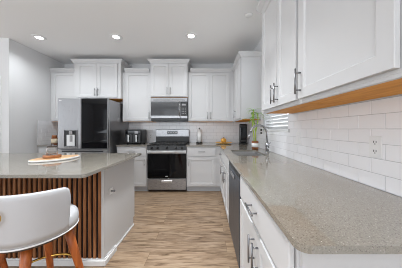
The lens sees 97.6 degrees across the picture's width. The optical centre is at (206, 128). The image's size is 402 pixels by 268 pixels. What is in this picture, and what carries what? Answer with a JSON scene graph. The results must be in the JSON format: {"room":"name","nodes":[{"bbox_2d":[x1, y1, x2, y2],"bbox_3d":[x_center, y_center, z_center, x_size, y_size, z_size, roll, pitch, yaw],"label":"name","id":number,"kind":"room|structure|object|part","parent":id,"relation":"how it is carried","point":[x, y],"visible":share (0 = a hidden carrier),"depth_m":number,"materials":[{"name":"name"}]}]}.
{"room":"kitchen","nodes":[
{"label":"kitchen","id":0,"kind":"room"},
{"bbox_2d":[0,38,1,152],"bbox_3d":[-5.196,-0.140,2.979,3.609,2.740,0.110,0,0,0],"label":"wall","id":1,"kind":"structure","parent":0,"point":[0,38],"depth_m":2.92,"materials":[{"name":"white paint"}]},
{"bbox_2d":[0,76,0,152],"bbox_3d":[-3.920,0.174,2.916,1.016,2.112,0.016,0,0,0],"label":"trim","id":2,"kind":"structure","parent":1,"relation":"attached to","point":[0,76],"depth_m":2.92,"materials":[{"name":"white paint"}]},
{"bbox_2d":[2,38,64,152],"bbox_3d":[-3.335,-0.140,3.498,0.110,2.740,1.149,0,0,0],"label":"wall","id":3,"kind":"structure","parent":0,"point":[26,74],"depth_m":3.14,"materials":[{"name":"white paint"}]},
{"bbox_2d":[38,120,57,144],"bbox_3d":[-3.275,0.073,3.742,0.009,0.485,0.644,0,0,0],"label":"backsplash","id":4,"kind":"structure","parent":3,"relation":"attached to","point":[46,129],"depth_m":3.60,"materials":[{"name":"white tile"}]},
{"bbox_2d":[8,190,238,267],"bbox_3d":[-3.000,1.280,-0.400,8.200,0.100,9.400,0,0,0],"label":"floor","id":5,"kind":"structure","parent":0,"point":[171,228],"depth_m":2.05,"materials":[{"name":"wood"}]},
{"bbox_2d":[1,258,8,267],"bbox_3d":[-1.639,0.780,1.141,0.433,0.904,0.442,0,0,18],"label":"counter stool","id":6,"kind":"object","parent":5,"relation":"on","point":[4,265],"visible":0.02,"depth_m":1.25,"materials":[{"name":"brown wood"}]},
{"bbox_2d":[0,187,83,267],"bbox_3d":[-1.019,0.780,1.056,0.433,0.904,0.442,0,0,18],"label":"counter stool","id":7,"kind":"object","parent":5,"relation":"on","point":[29,221],"visible":1,"depth_m":0.92,"materials":[{"name":"grey leather"}]},
{"bbox_3d":[-1.203,0.925,0.969,0.176,0.614,0.049,0,0,-30],"label":"leg","id":8,"kind":"part","parent":7,"relation":"part of","materials":[{"name":"brown wood"}]},
{"bbox_3d":[-0.923,0.925,0.882,0.049,0.614,0.177,0,0,-30],"label":"leg","id":9,"kind":"part","parent":7,"relation":"part of","materials":[{"name":"brown wood"}]},
{"bbox_3d":[-1.020,0.619,1.065,0.364,0.022,0.364,0,0,0],"label":"seat","id":10,"kind":"part","parent":7,"relation":"part of","materials":[{"name":"white leather"}]},
{"bbox_3d":[-1.017,0.459,0.946,0.428,0.262,0.205,0,0,0],"label":"backrest","id":11,"kind":"part","parent":7,"relation":"part of","materials":[{"name":"grey leather"}]},
{"bbox_3d":[-1.020,0.560,1.065,0.404,0.095,0.404,0,0,0],"label":"seat","id":12,"kind":"part","parent":7,"relation":"part of","materials":[{"name":"grey leather"}]},
{"bbox_3d":[-1.117,0.925,1.248,0.049,0.614,0.177,0,0,-30],"label":"leg","id":13,"kind":"part","parent":7,"relation":"part of","materials":[{"name":"brown wood"}]},
{"bbox_3d":[-0.837,0.925,1.161,0.176,0.614,0.049,0,0,-30],"label":"leg","id":14,"kind":"part","parent":7,"relation":"part of","materials":[{"name":"brown wood"}]},
{"bbox_2d":[38,147,58,152],"bbox_3d":[-3.000,0.784,3.722,0.557,0.892,0.700,0,0,0],"label":"base cabinet","id":15,"kind":"object","parent":5,"relation":"on","point":[40,149],"visible":0.03,"depth_m":3.41,"materials":[{"name":"grey paint"}]},
{"bbox_3d":[-2.996,0.327,3.730,0.549,0.022,0.667,0,0,0],"label":"countertop","id":16,"kind":"structure","parent":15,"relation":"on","visible":0},
{"bbox_2d":[51,135,57,144],"bbox_3d":[-3.070,0.220,3.560,0.102,0.190,0.102,0,0,0],"label":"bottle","id":17,"kind":"object","parent":16,"relation":"on","point":[54,140],"visible":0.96,"depth_m":3.52,"materials":[{"name":"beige glass"}]},
{"bbox_2d":[0,158,133,265],"bbox_3d":[-1.927,0.785,1.933,2.045,0.890,0.715,0,0,0],"label":"kitchen island","id":18,"kind":"object","parent":5,"relation":"on","point":[105,220],"visible":0.48,"depth_m":1.59,"materials":[{"name":"grey paint"}]},
{"bbox_3d":[-1.927,1.199,1.680,2.045,0.062,0.210,0,0,0],"label":"baseboard","id":19,"kind":"part","parent":18,"relation":"part of","materials":[{"name":"white paint"}]},
{"bbox_2d":[0,153,140,177],"bbox_3d":[-1.933,0.328,1.758,2.175,0.024,1.085,0,0,0],"label":"island countertop","id":20,"kind":"structure","parent":18,"relation":"on","point":[12,165],"depth_m":1.54,"materials":[{"name":"stone"}]},
{"bbox_2d":[28,155,79,162],"bbox_3d":[-1.560,0.304,1.830,0.301,0.023,0.379,0,0,0],"label":"serving board","id":21,"kind":"object","parent":20,"relation":"on","point":[64,157],"visible":0.84,"depth_m":1.75,"materials":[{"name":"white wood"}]},
{"bbox_2d":[42,154,61,158],"bbox_3d":[-1.575,0.278,1.800,0.150,0.028,0.150,0,0,0],"label":"stand","id":22,"kind":"object","parent":21,"relation":"on","point":[57,155],"visible":0.81,"depth_m":1.75,"materials":[{"name":"orange wood"}]},
{"bbox_2d":[46,144,57,154],"bbox_3d":[-1.575,0.208,1.800,0.094,0.111,0.094,0,0,0],"label":"glass jar","id":23,"kind":"object","parent":22,"relation":"on","point":[52,149],"visible":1,"depth_m":1.77,"materials":[{"name":"white"}]},
{"bbox_3d":[-0.935,0.754,1.597,0.025,0.826,0.020,0,0,0],"label":"corner post","id":24,"kind":"part","parent":18,"relation":"part of","materials":[{"name":"grey paint"}]},
{"bbox_3d":[-0.945,0.785,2.030,0.020,0.890,0.519,0,0,0],"label":"panel","id":25,"kind":"part","parent":18,"relation":"part of","materials":[{"name":"grey paint"}]},
{"bbox_3d":[-0.929,1.219,2.020,0.010,0.022,0.468,0,0,0],"label":"shoe molding","id":26,"kind":"part","parent":18,"relation":"part of","materials":[{"name":"white paint"}]},
{"bbox_2d":[58,98,127,152],"bbox_3d":[-2.246,0.335,3.600,0.912,1.790,0.880,0,0,0],"label":"refrigerator","id":27,"kind":"object","parent":5,"relation":"on","point":[85,125],"visible":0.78,"depth_m":3.19,"materials":[{"name":"silver metal"}]},
{"bbox_3d":[-2.487,-0.099,3.227,0.430,0.922,0.066,0,0,0],"label":"door","id":28,"kind":"part","parent":27,"relation":"part of","materials":[{"name":"silver metal"}]},
{"bbox_3d":[-2.458,0.205,3.189,0.145,0.200,0.006,0,0,0],"label":"splash plate","id":29,"kind":"part","parent":27,"relation":"part of","materials":[{"name":"silver metal"}]},
{"bbox_3d":[-2.246,0.406,3.193,0.752,0.027,0.002,0,0,0],"label":"handle","id":30,"kind":"part","parent":27,"relation":"part of","materials":[{"name":"black plastic"}]},
{"bbox_3d":[-2.246,0.570,3.227,0.912,0.390,0.066,0,0,0],"label":"freezer drawer","id":31,"kind":"part","parent":27,"relation":"part of","materials":[{"name":"silver metal"}]},
{"bbox_3d":[-2.029,-0.101,3.192,0.458,0.909,0.004,0,0,0],"label":"glass panel","id":32,"kind":"part","parent":27,"relation":"part of","materials":[{"name":"black glass"}]},
{"bbox_3d":[-2.027,-0.099,3.227,0.474,0.922,0.066,0,0,0],"label":"door","id":33,"kind":"part","parent":27,"relation":"part of","materials":[{"name":"silver metal"}]},
{"bbox_2d":[117,147,148,190],"bbox_3d":[-1.448,0.784,3.722,0.594,0.892,0.700,0,0,0],"label":"base cabinet","id":34,"kind":"object","parent":5,"relation":"on","point":[140,162],"visible":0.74,"depth_m":3.42,"materials":[{"name":"grey paint"}]},
{"bbox_3d":[-1.445,0.443,3.419,0.560,0.165,0.018,0,0,0],"label":"drawer","id":35,"kind":"part","parent":34,"relation":"part of","materials":[{"name":"grey paint"}]},
{"bbox_2d":[116,143,148,146],"bbox_3d":[-1.449,0.327,3.730,0.598,0.022,0.667,0,0,0],"label":"countertop","id":36,"kind":"structure","parent":34,"relation":"on","point":[142,144],"depth_m":3.40,"materials":[{"name":"stone"}]},
{"bbox_2d":[125,129,146,143],"bbox_3d":[-1.505,0.163,3.759,0.340,0.304,0.382,0,0,0],"label":"air fryer","id":37,"kind":"object","parent":36,"relation":"on","point":[133,136],"visible":0.93,"depth_m":3.61,"materials":[{"name":"black plastic"}]},
{"bbox_2d":[125,134,132,142],"bbox_3d":[-1.585,0.201,3.594,0.155,0.186,0.052,0,0,0],"label":"basket","id":38,"kind":"object","parent":37,"relation":"on","point":[128,137],"depth_m":3.60,"materials":[{"name":"black metal"}]},
{"bbox_3d":[-1.505,0.066,3.615,0.300,0.070,0.010,0,0,0],"label":"control panel","id":39,"kind":"part","parent":37,"relation":"part of","materials":[{"name":"black glass"}]},
{"bbox_2d":[133,134,140,142],"bbox_3d":[-1.425,0.201,3.594,0.155,0.186,0.052,0,0,0],"label":"basket","id":40,"kind":"object","parent":37,"relation":"on","point":[136,137],"depth_m":3.60,"materials":[{"name":"black metal"}]},
{"bbox_3d":[-1.445,0.828,3.419,0.560,0.565,0.018,0,0,0],"label":"door","id":41,"kind":"part","parent":34,"relation":"part of","materials":[{"name":"grey paint"}]},
{"bbox_2d":[147,129,188,189],"bbox_3d":[-0.767,0.604,3.708,0.758,1.192,0.704,0,0,0],"label":"gas stove","id":42,"kind":"object","parent":5,"relation":"on","point":[167,156],"visible":1,"depth_m":3.41,"materials":[{"name":"grey metal"}]},
{"bbox_3d":[-0.767,0.684,3.426,0.750,0.539,0.036,0,0,0],"label":"oven door","id":43,"kind":"part","parent":42,"relation":"part of","materials":[{"name":"silver metal"}]},
{"bbox_3d":[-0.767,0.443,3.379,0.698,0.026,0.046,0,0,0],"label":"handle","id":44,"kind":"part","parent":42,"relation":"part of","materials":[{"name":"silver metal"}]},
{"bbox_3d":[-0.767,0.712,3.406,0.742,0.473,0.004,0,0,0],"label":"door glass","id":45,"kind":"part","parent":42,"relation":"part of","materials":[{"name":"black glass"}]},
{"bbox_3d":[-0.767,1.070,3.426,0.750,0.216,0.036,0,0,0],"label":"drawer","id":46,"kind":"part","parent":42,"relation":"part of","materials":[{"name":"silver metal"}]},
{"bbox_3d":[-0.767,1.014,3.402,0.210,0.040,0.012,0,0,0],"label":"handle","id":47,"kind":"part","parent":42,"relation":"part of","materials":[{"name":"silver metal"}]},
{"bbox_3d":[-0.767,0.366,3.426,0.752,0.084,0.036,0,0,0],"label":"control panel","id":48,"kind":"part","parent":42,"relation":"part of","materials":[{"name":"black plastic"}]},
{"bbox_2d":[147,143,188,145],"bbox_3d":[-0.767,0.316,3.705,0.758,0.012,0.590,0,0,0],"label":"cooktop","id":49,"kind":"object","parent":42,"relation":"in","point":[150,144],"depth_m":3.44,"materials":[{"name":"black metal"}]},
{"bbox_2d":[187,147,220,190],"bbox_3d":[-0.051,0.784,3.722,0.668,0.892,0.700,0,0,0],"label":"base cabinet","id":50,"kind":"object","parent":5,"relation":"on","point":[203,163],"visible":0.93,"depth_m":3.42,"materials":[{"name":"grey paint"}]},
{"bbox_3d":[-0.090,0.443,3.419,0.552,0.165,0.018,0,0,0],"label":"drawer","id":51,"kind":"part","parent":50,"relation":"part of","materials":[{"name":"grey paint"}]},
{"bbox_3d":[-0.090,0.828,3.419,0.552,0.565,0.018,0,0,0],"label":"door","id":52,"kind":"part","parent":50,"relation":"part of","materials":[{"name":"grey paint"}]},
{"bbox_2d":[219,148,222,196],"bbox_3d":[0.567,0.784,3.436,0.684,0.892,1.270,0,0,0],"label":"base cabinet","id":53,"kind":"object","parent":5,"relation":"on","point":[221,151],"visible":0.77,"depth_m":3.04,"materials":[{"name":"grey paint"}]},
{"bbox_3d":[0.272,0.828,3.056,0.018,0.565,0.488,0,0,0],"label":"door","id":54,"kind":"part","parent":53,"relation":"part of","materials":[{"name":"grey paint"}]},
{"bbox_2d":[186,143,401,253],"bbox_3d":[0.259,0.327,2.269,1.286,0.022,3.589,0,0,0],"label":"countertop","id":55,"kind":"structure","parent":53,"relation":"on","point":[319,211],"depth_m":0.73,"materials":[{"name":"stone"}]},
{"bbox_2d":[196,128,202,142],"bbox_3d":[-0.155,0.143,3.900,0.144,0.344,0.144,0,0,0],"label":"paper towel holder","id":56,"kind":"object","parent":55,"relation":"on","point":[199,129],"visible":0.94,"depth_m":3.86,"materials":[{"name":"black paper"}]},
{"bbox_2d":[239,124,247,143],"bbox_3d":[0.775,0.103,3.719,0.158,0.424,0.183,0,0,0],"label":"countertop appliance","id":57,"kind":"object","parent":55,"relation":"on","point":[242,127],"visible":0.98,"depth_m":3.64,"materials":[{"name":"black plastic"}]},
{"bbox_3d":[0.775,0.096,3.644,0.120,0.280,0.002,0,0,0],"label":"panel","id":58,"kind":"part","parent":57,"relation":"part of","materials":[{"name":"black glass"}]},
{"bbox_2d":[233,152,263,155],"bbox_3d":[0.548,0.440,2.359,0.399,0.202,0.584,0,0,0],"label":"sink","id":59,"kind":"object","parent":55,"relation":"in","point":[236,153],"visible":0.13,"depth_m":2.36,"materials":[{"name":"silver metal"}]},
{"bbox_2d":[233,152,259,153],"bbox_3d":[0.548,0.440,2.514,0.399,0.202,0.274,0,0,0],"label":"basin","id":60,"kind":"object","parent":59,"relation":"in","point":[233,152],"depth_m":2.65,"materials":[{"name":"silver metal"}]},
{"bbox_2d":[236,154,263,155],"bbox_3d":[0.548,0.440,2.215,0.399,0.202,0.296,0,0,0],"label":"basin","id":61,"kind":"object","parent":59,"relation":"in","point":[236,154],"depth_m":2.36,"materials":[{"name":"silver metal"}]},
{"bbox_2d":[248,108,264,148],"bbox_3d":[0.767,-0.005,2.745,0.390,0.640,0.184,0,0,0],"label":"bamboo plant","id":62,"kind":"object","parent":55,"relation":"on","point":[255,144],"visible":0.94,"depth_m":2.73,"materials":[{"name":"green plant"}]},
{"bbox_2d":[247,124,270,152],"bbox_3d":[0.691,0.126,2.340,0.309,0.379,0.101,0,0,0],"label":"kitchen faucet","id":63,"kind":"object","parent":55,"relation":"on","point":[267,144],"visible":1,"depth_m":2.34,"materials":[{"name":"silver metal"}]},
{"bbox_3d":[0.702,0.061,2.349,0.255,0.249,0.032,0,0,-5],"label":"spout","id":64,"kind":"part","parent":63,"relation":"part of","materials":[{"name":"silver metal"}]},
{"bbox_2d":[222,152,228,222],"bbox_3d":[0.567,0.784,2.424,0.684,0.892,0.752,0,0,0],"label":"base cabinet","id":65,"kind":"object","parent":5,"relation":"on","point":[225,172],"visible":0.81,"depth_m":2.36,"materials":[{"name":"grey paint"}]},
{"bbox_3d":[0.272,0.828,2.608,0.018,0.565,0.356,0,0,0],"label":"door","id":66,"kind":"part","parent":65,"relation":"part of","materials":[{"name":"grey paint"}]},
{"bbox_3d":[0.272,0.443,2.422,0.018,0.165,0.728,0,0,0],"label":"drawer","id":67,"kind":"part","parent":65,"relation":"part of","materials":[{"name":"grey paint"}]},
{"bbox_3d":[0.272,0.828,2.242,0.018,0.565,0.368,0,0,0],"label":"door","id":68,"kind":"part","parent":65,"relation":"part of","materials":[{"name":"grey paint"}]},
{"bbox_2d":[229,160,240,267],"bbox_3d":[0.571,0.785,1.718,0.640,0.889,0.652,0,0,0],"label":"dishwasher","id":69,"kind":"object","parent":5,"relation":"on","point":[234,176],"visible":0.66,"depth_m":1.58,"materials":[{"name":"grey metal"}]},
{"bbox_3d":[0.279,0.378,1.718,0.032,0.052,0.649,0,0,0],"label":"control panel","id":70,"kind":"part","parent":69,"relation":"part of","materials":[{"name":"black plastic"}]},
{"bbox_2d":[240,175,401,267],"bbox_3d":[0.567,0.784,0.960,0.684,0.892,0.850,0,0,0],"label":"base cabinet","id":71,"kind":"object","parent":5,"relation":"on","point":[263,244],"visible":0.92,"depth_m":0.70,"materials":[{"name":"grey paint"}]},
{"bbox_3d":[0.272,0.828,1.151,0.018,0.565,0.442,0,0,0],"label":"door","id":72,"kind":"part","parent":71,"relation":"part of","materials":[{"name":"grey paint"}]},
{"bbox_3d":[0.244,0.440,0.967,0.037,0.011,0.150,0,0,0],"label":"handle","id":73,"kind":"part","parent":71,"relation":"part of","materials":[{"name":"silver metal"}]},
{"bbox_3d":[0.244,0.655,0.964,0.037,0.150,0.011,0,0,0],"label":"handle","id":74,"kind":"part","parent":71,"relation":"part of","materials":[{"name":"silver metal"}]},
{"bbox_3d":[0.244,0.655,0.892,0.037,0.150,0.011,0,0,0],"label":"handle","id":75,"kind":"part","parent":71,"relation":"part of","materials":[{"name":"silver metal"}]},
{"bbox_3d":[0.272,0.828,0.744,0.018,0.565,0.364,0,0,0],"label":"door","id":76,"kind":"part","parent":71,"relation":"part of","materials":[{"name":"grey paint"}]},
{"bbox_3d":[0.272,0.443,0.967,0.018,0.165,0.810,0,0,0],"label":"drawer","id":77,"kind":"part","parent":71,"relation":"part of","materials":[{"name":"grey paint"}]},
{"bbox_3d":[0.601,0.784,0.543,0.616,0.892,0.016,0,0,0],"label":"panel","id":78,"kind":"part","parent":71,"relation":"part of","materials":[{"name":"grey paint"}]},
{"bbox_2d":[0,0,261,63],"bbox_3d":[-3.000,-1.560,-0.400,8.200,0.100,9.400,0,0,0],"label":"ceiling","id":79,"kind":"structure","parent":0,"point":[72,29],"depth_m":2.64,"materials":[{"name":"white paint"}]},
{"bbox_2d":[31,34,46,40],"bbox_3d":[-2.755,-1.505,2.900,0.192,0.010,0.192,0,0,0],"label":"recessed light","id":80,"kind":"object","parent":79,"relation":"in","point":[35,36],"visible":1,"depth_m":2.89,"materials":[{"name":"white paint"}]},
{"bbox_2d":[109,34,122,39],"bbox_3d":[-1.475,-1.505,2.880,0.192,0.010,0.192,0,0,0],"label":"recessed light","id":81,"kind":"object","parent":79,"relation":"in","point":[114,36],"visible":1,"depth_m":2.86,"materials":[{"name":"white paint"}]},
{"bbox_2d":[185,33,196,38],"bbox_3d":[-0.247,-1.505,2.850,0.192,0.010,0.192,0,0,0],"label":"recessed light","id":82,"kind":"object","parent":79,"relation":"in","point":[187,35],"visible":1,"depth_m":2.83,"materials":[{"name":"white paint"}]},
{"bbox_2d":[245,13,252,17],"bbox_3d":[0.565,-1.505,2.330,0.100,0.010,0.100,0,0,0],"label":"smoke detector","id":83,"kind":"object","parent":79,"relation":"attached to","point":[248,15],"visible":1,"depth_m":2.33,"materials":[{"name":"white paint"}]},
{"bbox_2d":[65,64,233,129],"bbox_3d":[-1.165,-0.140,4.133,4.451,2.740,0.120,0,0,0],"label":"wall","id":84,"kind":"structure","parent":0,"point":[66,65],"depth_m":4.07,"materials":[{"name":"white paint"}]},
{"bbox_2d":[49,68,73,121],"bbox_3d":[-3.000,-0.712,3.864,0.557,1.114,0.416,0,0,0],"label":"upper cabinet","id":85,"kind":"object","parent":84,"relation":"attached to","point":[62,79],"visible":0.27,"depth_m":3.70,"materials":[{"name":"grey paint"}]},
{"bbox_3d":[-3.000,-1.232,3.690,0.556,0.074,0.050,0,0,0],"label":"trim","id":86,"kind":"part","parent":85,"relation":"part of","materials":[{"name":"grey paint"}]},
{"bbox_2d":[70,59,131,101],"bbox_3d":[-2.243,-1.027,3.821,1.054,0.804,0.501,0,0,0],"label":"upper cabinet","id":87,"kind":"object","parent":84,"relation":"attached to","point":[93,78],"visible":0.91,"depth_m":3.62,"materials":[{"name":"white wood"}]},
{"bbox_3d":[-2.450,-0.995,3.617,0.409,0.696,0.018,0,0,0],"label":"door","id":88,"kind":"part","parent":87,"relation":"part of","materials":[{"name":"grey paint"}]},
{"bbox_3d":[-2.243,-1.392,3.825,1.054,0.074,0.491,0,0,0],"label":"trim","id":89,"kind":"part","parent":87,"relation":"part of","materials":[{"name":"grey paint"}]},
{"bbox_3d":[-2.037,-0.995,3.617,0.409,0.696,0.018,0,0,0],"label":"door","id":90,"kind":"part","parent":87,"relation":"part of","materials":[{"name":"grey paint"}]},
{"bbox_2d":[123,68,154,121],"bbox_3d":[-1.458,-0.712,3.864,0.614,1.114,0.416,0,0,0],"label":"upper cabinet","id":91,"kind":"object","parent":84,"relation":"attached to","point":[136,81],"visible":0.95,"depth_m":3.70,"materials":[{"name":"grey paint"}]},
{"bbox_3d":[-1.457,-1.232,3.690,0.514,0.074,0.050,0,0,0],"label":"trim","id":92,"kind":"part","parent":91,"relation":"part of","materials":[{"name":"grey paint"}]},
{"bbox_3d":[-1.427,-0.680,3.702,0.525,1.006,0.018,0,0,0],"label":"door","id":93,"kind":"part","parent":91,"relation":"part of","materials":[{"name":"grey paint"}]},
{"bbox_2d":[147,59,191,97],"bbox_3d":[-0.767,-1.042,3.821,0.864,0.774,0.501,0,0,0],"label":"upper cabinet","id":94,"kind":"object","parent":84,"relation":"attached to","point":[169,77],"visible":0.92,"depth_m":3.62,"materials":[{"name":"grey paint"}]},
{"bbox_3d":[-0.953,-1.010,3.617,0.365,0.666,0.018,0,0,0],"label":"door","id":95,"kind":"part","parent":94,"relation":"part of","materials":[{"name":"grey paint"}]},
{"bbox_2d":[151,98,187,121],"bbox_3d":[-0.767,-0.408,3.824,0.756,0.484,0.494,0,0,0],"label":"microwave","id":96,"kind":"object","parent":94,"relation":"attached to","point":[162,109],"visible":1,"depth_m":3.63,"materials":[{"name":"grey metal"}]},
{"bbox_3d":[-0.849,-0.414,3.631,0.582,0.279,0.001,0,0,0],"label":"door glass","id":97,"kind":"part","parent":96,"relation":"part of","materials":[{"name":"grey glass"}]},
{"bbox_3d":[-0.838,-0.392,3.647,0.616,0.343,0.030,0,0,0],"label":"door","id":98,"kind":"part","parent":96,"relation":"part of","materials":[{"name":"silver metal"}]},
{"bbox_3d":[-0.459,-0.419,3.647,0.138,0.288,0.030,0,0,0],"label":"control panel","id":99,"kind":"part","parent":96,"relation":"part of","materials":[{"name":"black plastic"}]},
{"bbox_3d":[-0.767,-1.392,3.825,0.864,0.074,0.491,0,0,0],"label":"trim","id":100,"kind":"part","parent":94,"relation":"part of","materials":[{"name":"grey paint"}]},
{"bbox_3d":[-0.583,-1.010,3.617,0.365,0.666,0.018,0,0,0],"label":"door","id":101,"kind":"part","parent":94,"relation":"part of","materials":[{"name":"grey paint"}]},
{"bbox_2d":[129,122,244,142],"bbox_3d":[-0.440,0.081,4.068,2.684,0.470,0.009,0,0,0],"label":"backsplash","id":102,"kind":"structure","parent":84,"relation":"attached to","point":[211,132],"depth_m":4.06,"materials":[{"name":"white tile"}]},
{"bbox_2d":[188,68,233,121],"bbox_3d":[0.096,-0.712,3.864,0.960,1.114,0.416,0,0,0],"label":"upper cabinet","id":103,"kind":"object","parent":84,"relation":"attached to","point":[210,90],"visible":1,"depth_m":3.70,"materials":[{"name":"grey paint"}]},
{"bbox_3d":[-0.156,-0.680,3.702,0.428,1.006,0.018,0,0,0],"label":"door","id":104,"kind":"part","parent":103,"relation":"part of","materials":[{"name":"grey paint"}]},
{"bbox_3d":[0.096,-1.232,3.690,0.859,0.074,0.050,0,0,0],"label":"trim","id":105,"kind":"part","parent":103,"relation":"part of","materials":[{"name":"grey paint"}]},
{"bbox_3d":[0.277,-0.680,3.702,0.427,1.006,0.018,0,0,0],"label":"door","id":106,"kind":"part","parent":103,"relation":"part of","materials":[{"name":"grey paint"}]},
{"bbox_2d":[254,38,399,196],"bbox_3d":[0.981,-0.140,-0.464,0.140,2.740,9.073,0,0,0],"label":"wall","id":107,"kind":"structure","parent":0,"point":[258,47],"depth_m":2.90,"materials":[{"name":"white paint"}]},
{"bbox_2d":[232,51,261,121],"bbox_3d":[0.714,-0.712,3.466,0.392,1.114,1.211,0,0,0],"label":"upper cabinet","id":108,"kind":"object","parent":107,"relation":"attached to","point":[246,67],"visible":0.91,"depth_m":2.91,"materials":[{"name":"grey paint"}]},
{"bbox_3d":[0.564,-0.682,3.150,0.018,1.002,0.440,0,0,0],"label":"door","id":109,"kind":"part","parent":108,"relation":"part of","materials":[{"name":"grey paint"}]},
{"bbox_3d":[0.718,-1.232,3.261,0.382,0.074,0.803,0,0,0],"label":"trim","id":110,"kind":"part","parent":108,"relation":"part of","materials":[{"name":"grey paint"}]},
{"bbox_2d":[264,114,287,131],"bbox_3d":[0.964,-0.517,2.355,0.125,1.106,0.810,0,0,0],"label":"window","id":111,"kind":"structure","parent":107,"relation":"in","point":[283,114],"depth_m":2.37,"materials":[{"name":"white paint"}]},
{"bbox_3d":[0.943,0.027,2.355,0.084,0.019,0.810,0,0,0],"label":"sill","id":112,"kind":"part","parent":111,"relation":"part of","materials":[{"name":"white paint"}]},
{"bbox_2d":[266,114,288,129],"bbox_3d":[0.945,-0.526,2.355,0.047,1.084,0.794,0,0,0],"label":"window blind","id":113,"kind":"object","parent":111,"relation":"attached to","point":[271,118],"visible":0.15,"depth_m":2.33,"materials":[{"name":"white plastic"}]},
{"bbox_3d":[1.005,-0.526,2.355,0.004,1.031,0.754,0,0,0],"label":"pane","id":114,"kind":"part","parent":111,"relation":"part of","materials":[{"name":"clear glass"}]},
{"bbox_2d":[256,0,350,113],"bbox_3d":[0.714,-0.712,1.478,0.392,1.114,0.784,0,0,0],"label":"upper cabinet","id":115,"kind":"object","parent":107,"relation":"attached to","point":[279,17],"visible":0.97,"depth_m":1.35,"materials":[{"name":"grey paint"}]},
{"bbox_3d":[0.718,-1.232,1.478,0.382,0.074,0.784,0,0,0],"label":"trim","id":116,"kind":"part","parent":115,"relation":"part of","materials":[{"name":"grey paint"}]},
{"bbox_3d":[0.564,-0.682,1.582,0.018,1.002,0.360,0,0,0],"label":"door","id":117,"kind":"part","parent":115,"relation":"part of","materials":[{"name":"grey paint"}]},
{"bbox_3d":[0.536,-0.280,1.364,0.037,0.150,0.011,0,0,0],"label":"handle","id":118,"kind":"part","parent":115,"relation":"part of","materials":[{"name":"silver metal"}]},
{"bbox_3d":[0.564,-0.682,1.245,0.018,1.002,0.298,0,0,0],"label":"door","id":119,"kind":"part","parent":115,"relation":"part of","materials":[{"name":"grey paint"}]},
{"bbox_3d":[0.744,-0.161,1.453,0.333,0.012,0.734,0,0,0],"label":"rail","id":120,"kind":"part","parent":115,"relation":"part of","materials":[{"name":"brown wood"}]},
{"bbox_2d":[245,96,401,196],"bbox_3d":[0.906,0.081,2.242,0.009,0.470,3.644,0,0,0],"label":"backsplash","id":121,"kind":"structure","parent":107,"relation":"attached to","point":[335,140],"depth_m":1.11,"materials":[{"name":"white tile"}]},
{"bbox_2d":[294,0,401,103],"bbox_3d":[0.714,-0.712,0.759,0.392,1.114,0.638,0,0,0],"label":"upper cabinet","id":122,"kind":"object","parent":107,"relation":"attached to","point":[350,51],"visible":1,"depth_m":0.73,"materials":[{"name":"grey paint"}]},
{"bbox_3d":[0.536,-0.280,1.036,0.037,0.150,0.011,0,0,0],"label":"handle","id":123,"kind":"part","parent":122,"relation":"part of","materials":[{"name":"silver metal"}]},
{"bbox_3d":[0.744,-0.161,0.784,0.333,0.012,0.588,0,0,0],"label":"rail","id":124,"kind":"part","parent":122,"relation":"part of","materials":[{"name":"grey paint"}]},
{"bbox_2d":[369,136,381,158],"bbox_3d":[0.898,0.095,0.935,0.007,0.116,0.072,0,0,0],"label":"power outlet","id":125,"kind":"object","parent":107,"relation":"attached to","point":[375,142],"visible":1,"depth_m":0.93,"materials":[{"name":"white plastic"}]},
{"bbox_2d":[372,140,377,144],"bbox_3d":[0.896,0.071,0.935,0.001,0.028,0.034,0,0,0],"label":"socket","id":126,"kind":"object","parent":125,"relation":"attached to","point":[374,142],"depth_m":0.93,"materials":[{"name":"grey plastic"}]},
{"bbox_2d":[372,148,377,153],"bbox_3d":[0.896,0.119,0.935,0.001,0.028,0.034,0,0,0],"label":"socket","id":127,"kind":"object","parent":125,"relation":"attached to","point":[374,150],"depth_m":0.93,"materials":[{"name":"grey plastic"}]}
]}

